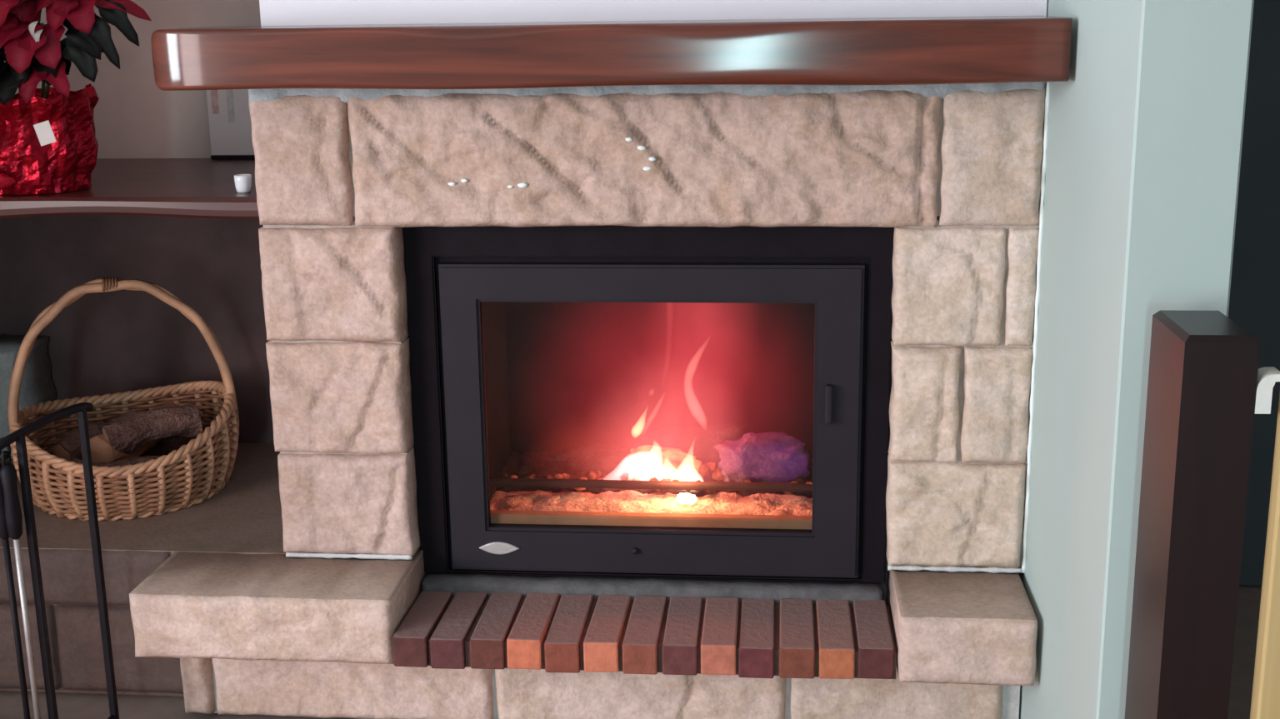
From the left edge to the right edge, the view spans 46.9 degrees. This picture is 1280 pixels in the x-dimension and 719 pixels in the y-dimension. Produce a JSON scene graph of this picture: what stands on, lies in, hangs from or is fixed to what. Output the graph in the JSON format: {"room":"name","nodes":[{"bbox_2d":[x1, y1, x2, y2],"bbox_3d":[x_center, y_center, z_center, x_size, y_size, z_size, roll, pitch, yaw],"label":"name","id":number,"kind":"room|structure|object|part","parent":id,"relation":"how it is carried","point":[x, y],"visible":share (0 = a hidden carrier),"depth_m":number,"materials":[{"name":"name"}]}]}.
{"room":"living room","nodes":[
{"label":"living room","id":0,"kind":"room"},
{"bbox_2d":[4,0,260,158],"bbox_3d":[-2.014,-0.736,3.118,3.020,2.400,0.080,0,14,5],"label":"wall","id":1,"kind":"structure","parent":0,"point":[133,117],"depth_m":3.03,"materials":[{"name":"grey paint"}]},
{"bbox_2d":[0,158,259,219],"bbox_3d":[-1.099,-0.324,2.760,1.027,0.037,0.625,0,14,5],"label":"shelf","id":2,"kind":"object","parent":1,"relation":"attached to","point":[177,187],"visible":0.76,"depth_m":2.47,"materials":[{"name":"brown wood"}]},
{"bbox_2d":[0,0,151,194],"bbox_3d":[-0.980,-0.478,2.490,0.364,0.384,0.259,0,14,5],"label":"poinsettia","id":3,"kind":"object","parent":2,"relation":"on","point":[48,142],"visible":1,"depth_m":2.41,"materials":[{"name":"red plant"}]},
{"bbox_3d":[-1.022,-0.463,2.508,0.054,0.192,0.009,5,15,23],"label":"stem","id":4,"kind":"part","parent":3,"relation":"part of","materials":[{"name":"green plant"}]},
{"bbox_3d":[-1.008,-0.474,2.489,0.094,0.222,0.011,9,17,35],"label":"stem","id":5,"kind":"part","parent":3,"relation":"part of","materials":[{"name":"plant"}]},
{"bbox_2d":[205,89,254,159],"bbox_3d":[-0.822,-0.505,2.996,0.109,0.195,0.022,0,14,5],"label":"picture frame","id":6,"kind":"object","parent":2,"relation":"on","point":[229,117],"visible":0.5,"depth_m":3.00,"materials":[{"name":"white paper"}]},
{"bbox_2d":[233,174,251,193],"bbox_3d":[-0.665,-0.295,2.474,0.029,0.029,0.029,0,14,5],"label":"cup","id":7,"kind":"object","parent":2,"relation":"on","point":[242,182],"visible":1,"depth_m":2.46,"materials":[{"name":"white ceramic"}]},
{"bbox_2d":[0,215,274,443],"bbox_3d":[-1.064,-0.105,3.133,1.040,0.584,0.013,0,14,5],"label":"wall","id":8,"kind":"structure","parent":1,"relation":"attached to","point":[121,341],"depth_m":3.12,"materials":[{"name":"brown paint"}]},
{"bbox_2d":[0,585,1261,718],"bbox_3d":[-0.639,1.290,-0.087,6.400,0.060,7.300,0,14,5],"label":"floor","id":9,"kind":"structure","parent":0,"point":[70,706],"depth_m":2.62,"materials":[{"name":"tile"}]},
{"bbox_2d":[0,402,119,718],"bbox_3d":[-0.922,0.372,2.322,0.130,0.592,0.216,3,14,14],"label":"stand","id":10,"kind":"object","parent":9,"relation":"on","point":[18,436],"visible":1,"depth_m":2.28,"materials":[{"name":"black metal"}]},
{"bbox_2d":[0,463,30,718],"bbox_3d":[-0.949,0.401,2.229,0.024,0.544,0.044,0,14,5],"label":"fire poker","id":11,"kind":"object","parent":10,"relation":"hanging from","point":[4,536],"visible":0.94,"depth_m":2.23,"materials":[{"name":"black metal"}]},
{"bbox_2d":[0,450,40,718],"bbox_3d":[-0.933,0.398,2.238,0.065,0.542,0.023,0,14,5],"label":"shovel","id":12,"kind":"object","parent":10,"relation":"hanging from","point":[13,517],"visible":1,"depth_m":2.20,"materials":[{"name":"grey metal"}]},
{"bbox_3d":[-0.914,0.388,2.252,0.011,0.570,0.011,0,14,5],"label":"post","id":13,"kind":"part","parent":10,"relation":"part of","materials":[{"name":"black metal"}]},
{"bbox_3d":[-0.904,0.098,2.249,0.019,0.026,0.216,4,14,17],"label":"rail","id":14,"kind":"part","parent":10,"relation":"part of","materials":[{"name":"black metal"}]},
{"bbox_3d":[-0.877,0.353,2.395,0.011,0.570,0.011,0,14,5],"label":"post","id":15,"kind":"part","parent":10,"relation":"part of","materials":[{"name":"black metal"}]},
{"bbox_2d":[0,442,285,696],"bbox_3d":[-1.090,0.389,2.921,1.038,0.280,0.661,0,14,5],"label":"stone bench","id":16,"kind":"object","parent":9,"relation":"on","point":[244,517],"visible":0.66,"depth_m":2.61,"materials":[{"name":"stone"}]},
{"bbox_2d":[0,334,56,459],"bbox_3d":[-1.357,0.080,3.105,0.182,0.237,0.169,0,14,5],"label":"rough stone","id":17,"kind":"object","parent":16,"relation":"on","point":[37,386],"visible":0.4,"depth_m":3.08,"materials":[{"name":"grey stone"}]},
{"bbox_2d":[7,276,239,521],"bbox_3d":[-0.994,0.049,2.834,0.417,0.422,0.434,-4,14,-12],"label":"basket","id":18,"kind":"object","parent":16,"relation":"on","point":[56,492],"visible":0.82,"depth_m":2.76,"materials":[{"name":"wicker"}]},
{"bbox_2d":[50,410,138,461],"bbox_3d":[-1.073,0.163,2.937,0.076,0.093,0.179,10,17,38],"label":"log","id":19,"kind":"object","parent":18,"relation":"in","point":[68,448],"visible":0.35,"depth_m":2.88,"materials":[{"name":"brown wood"}]},
{"bbox_2d":[71,455,169,489],"bbox_3d":[-0.991,0.223,2.822,0.179,0.076,0.076,-2,14,-4],"label":"log","id":20,"kind":"object","parent":18,"relation":"in","point":[132,461],"visible":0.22,"depth_m":2.81,"materials":[{"name":"brown wood"}]},
{"bbox_3d":[-0.994,-0.008,2.819,0.416,0.298,0.037,-6,14,-19],"label":"handle","id":21,"kind":"part","parent":18,"relation":"part of","materials":[{"name":"wicker"}]},
{"bbox_2d":[89,402,179,462],"bbox_3d":[-0.986,0.149,2.907,0.076,0.090,0.218,6,15,27],"label":"log","id":22,"kind":"object","parent":18,"relation":"in","point":[102,451],"visible":0.3,"depth_m":2.82,"materials":[{"name":"brown wood"}]},
{"bbox_2d":[102,403,203,454],"bbox_3d":[-0.944,0.136,2.865,0.182,0.082,0.074,-9,16,-29],"label":"log","id":23,"kind":"object","parent":22,"relation":"on","point":[127,436],"visible":0.94,"depth_m":2.84,"materials":[{"name":"brown wood"}]},
{"bbox_2d":[139,435,206,464],"bbox_3d":[-0.990,0.182,2.992,0.228,0.077,0.076,-1,14,-2],"label":"log","id":24,"kind":"object","parent":18,"relation":"in","point":[166,446],"visible":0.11,"depth_m":2.96,"materials":[{"name":"brown wood"}]},
{"bbox_2d":[129,548,1037,718],"bbox_3d":[-0.094,0.488,2.455,1.433,0.280,0.302,0,14,5],"label":"hearth","id":25,"kind":"object","parent":9,"relation":"on","point":[273,634],"visible":0.99,"depth_m":2.40,"materials":[{"name":"stone"}]},
{"bbox_2d":[247,81,1046,573],"bbox_3d":[0.004,-0.053,2.401,1.240,0.795,0.131,0,14,5],"label":"fireplace surround","id":26,"kind":"object","parent":25,"relation":"on","point":[955,170],"visible":0.97,"depth_m":2.32,"materials":[{"name":"stone"}]},
{"bbox_2d":[150,15,1071,90],"bbox_3d":[-0.054,-0.455,2.189,1.308,0.088,0.250,0,14,5],"label":"mantel shelf","id":27,"kind":"object","parent":26,"relation":"on","point":[988,49],"visible":1,"depth_m":2.07,"materials":[{"name":"red wood"}]},
{"bbox_3d":[0.017,0.391,2.506,0.778,0.032,0.055,0,14,5],"label":"sill","id":28,"kind":"part","parent":25,"relation":"part of","materials":[{"name":"grey stone"}]},
{"bbox_2d":[1125,310,1259,718],"bbox_3d":[0.620,0.370,1.704,0.076,0.845,0.140,0,14,5],"label":"newel post","id":29,"kind":"object","parent":9,"relation":"on","point":[1203,365],"visible":1,"depth_m":1.60,"materials":[{"name":"brown wood"}]},
{"bbox_2d":[1254,366,1279,414],"bbox_3d":[0.661,0.033,1.561,0.026,0.043,0.032,0,14,5],"label":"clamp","id":30,"kind":"object","parent":29,"relation":"attached to","point":[1267,377],"visible":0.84,"depth_m":1.55,"materials":[{"name":"white plastic"}]},
{"bbox_2d":[1250,393,1279,718],"bbox_3d":[0.696,0.360,1.625,0.033,0.900,0.027,0,14,5],"label":"board","id":31,"kind":"object","parent":9,"relation":"on","point":[1265,704],"visible":1,"depth_m":1.60,"materials":[{"name":"beige wood"}]},
{"bbox_2d":[259,0,1047,604],"bbox_3d":[0.031,-0.636,2.584,1.232,2.400,0.615,0,14,5],"label":"wall","id":32,"kind":"structure","parent":0,"point":[272,12],"depth_m":2.30,"materials":[{"name":"white paint"}]},
{"bbox_2d":[402,225,894,583],"bbox_3d":[0.030,0.023,2.634,0.796,0.624,0.452,0,14,5],"label":"insert","id":33,"kind":"object","parent":32,"relation":"in","point":[532,339],"visible":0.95,"depth_m":2.48,"materials":[{"name":"black metal"}]},
{"bbox_3d":[-0.292,0.015,2.675,0.035,0.620,0.388,0,14,5],"label":"lining panel","id":34,"kind":"part","parent":33,"relation":"part of","materials":[{"name":"metal"}]},
{"bbox_2d":[490,490,812,515],"bbox_3d":[0.027,0.261,2.594,0.596,0.028,0.126,0,14,5],"label":"bed","id":35,"kind":"object","parent":33,"relation":"in","point":[627,501],"visible":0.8,"depth_m":2.60,"materials":[{"name":"brown wood"}]},
{"bbox_2d":[675,492,697,504],"bbox_3d":[0.082,0.246,2.597,0.039,0.021,0.025,0,14,5],"label":"ember","id":36,"kind":"object","parent":35,"relation":"on","point":[683,498],"visible":1,"depth_m":2.59},
{"bbox_2d":[495,448,812,498],"bbox_3d":[0.043,0.215,2.763,0.610,0.033,0.223,0,14,5],"label":"bed","id":37,"kind":"object","parent":33,"relation":"in","point":[527,463],"visible":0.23,"depth_m":2.73,"materials":[{"name":"brown wood"}]},
{"bbox_2d":[544,442,629,475],"bbox_3d":[-0.093,0.189,2.773,0.177,0.058,0.076,-4,14,-14],"label":"log","id":38,"kind":"object","parent":37,"relation":"on","point":[577,459],"visible":0.91,"depth_m":2.75,"materials":[{"name":"brown wood"}]},
{"bbox_2d":[624,445,701,476],"bbox_3d":[0.038,0.192,2.767,0.160,0.057,0.098,0,14,5],"label":"log","id":39,"kind":"object","parent":37,"relation":"on","point":[667,460],"visible":0.84,"depth_m":2.74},
{"bbox_2d":[624,423,754,467],"bbox_3d":[0.103,0.164,2.797,0.289,0.093,0.087,2,14,12],"label":"log","id":40,"kind":"object","parent":37,"relation":"on","point":[697,442],"visible":0.41,"depth_m":2.76,"materials":[{"name":"brown wood"}]},
{"bbox_2d":[713,432,809,483],"bbox_3d":[0.223,0.184,2.697,0.177,0.100,0.110,-2,14,-3],"label":"log","id":41,"kind":"object","parent":37,"relation":"on","point":[779,457],"visible":0.92,"depth_m":2.66,"materials":[{"name":"wood"}]},
{"bbox_3d":[0.052,-0.029,2.837,0.660,0.620,0.030,0,14,5],"label":"lining panel","id":42,"kind":"part","parent":33,"relation":"part of","materials":[{"name":"metal"}]},
{"bbox_3d":[0.306,0.073,2.393,0.011,0.065,0.015,0,14,5],"label":"handle","id":43,"kind":"part","parent":33,"relation":"part of","materials":[{"name":"grey paint"}]},
{"bbox_2d":[1018,0,1254,718],"bbox_3d":[0.678,-0.559,2.227,0.121,2.400,1.220,0,14,5],"label":"wall","id":44,"kind":"structure","parent":0,"point":[1145,134],"depth_m":1.81,"materials":[{"name":"green paint"}]},
{"bbox_2d":[1021,81,1049,573],"bbox_3d":[0.618,-0.036,2.306,0.008,0.784,0.012,0,14,5],"label":"trim","id":45,"kind":"structure","parent":44,"relation":"attached to","point":[1047,90],"depth_m":2.30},
{"bbox_2d":[1228,0,1279,585],"bbox_3d":[1.802,-0.704,2.755,2.013,2.400,0.080,0,14,5],"label":"wall","id":46,"kind":"structure","parent":0,"point":[1254,300],"depth_m":2.89,"materials":[{"name":"paint"}]}
]}

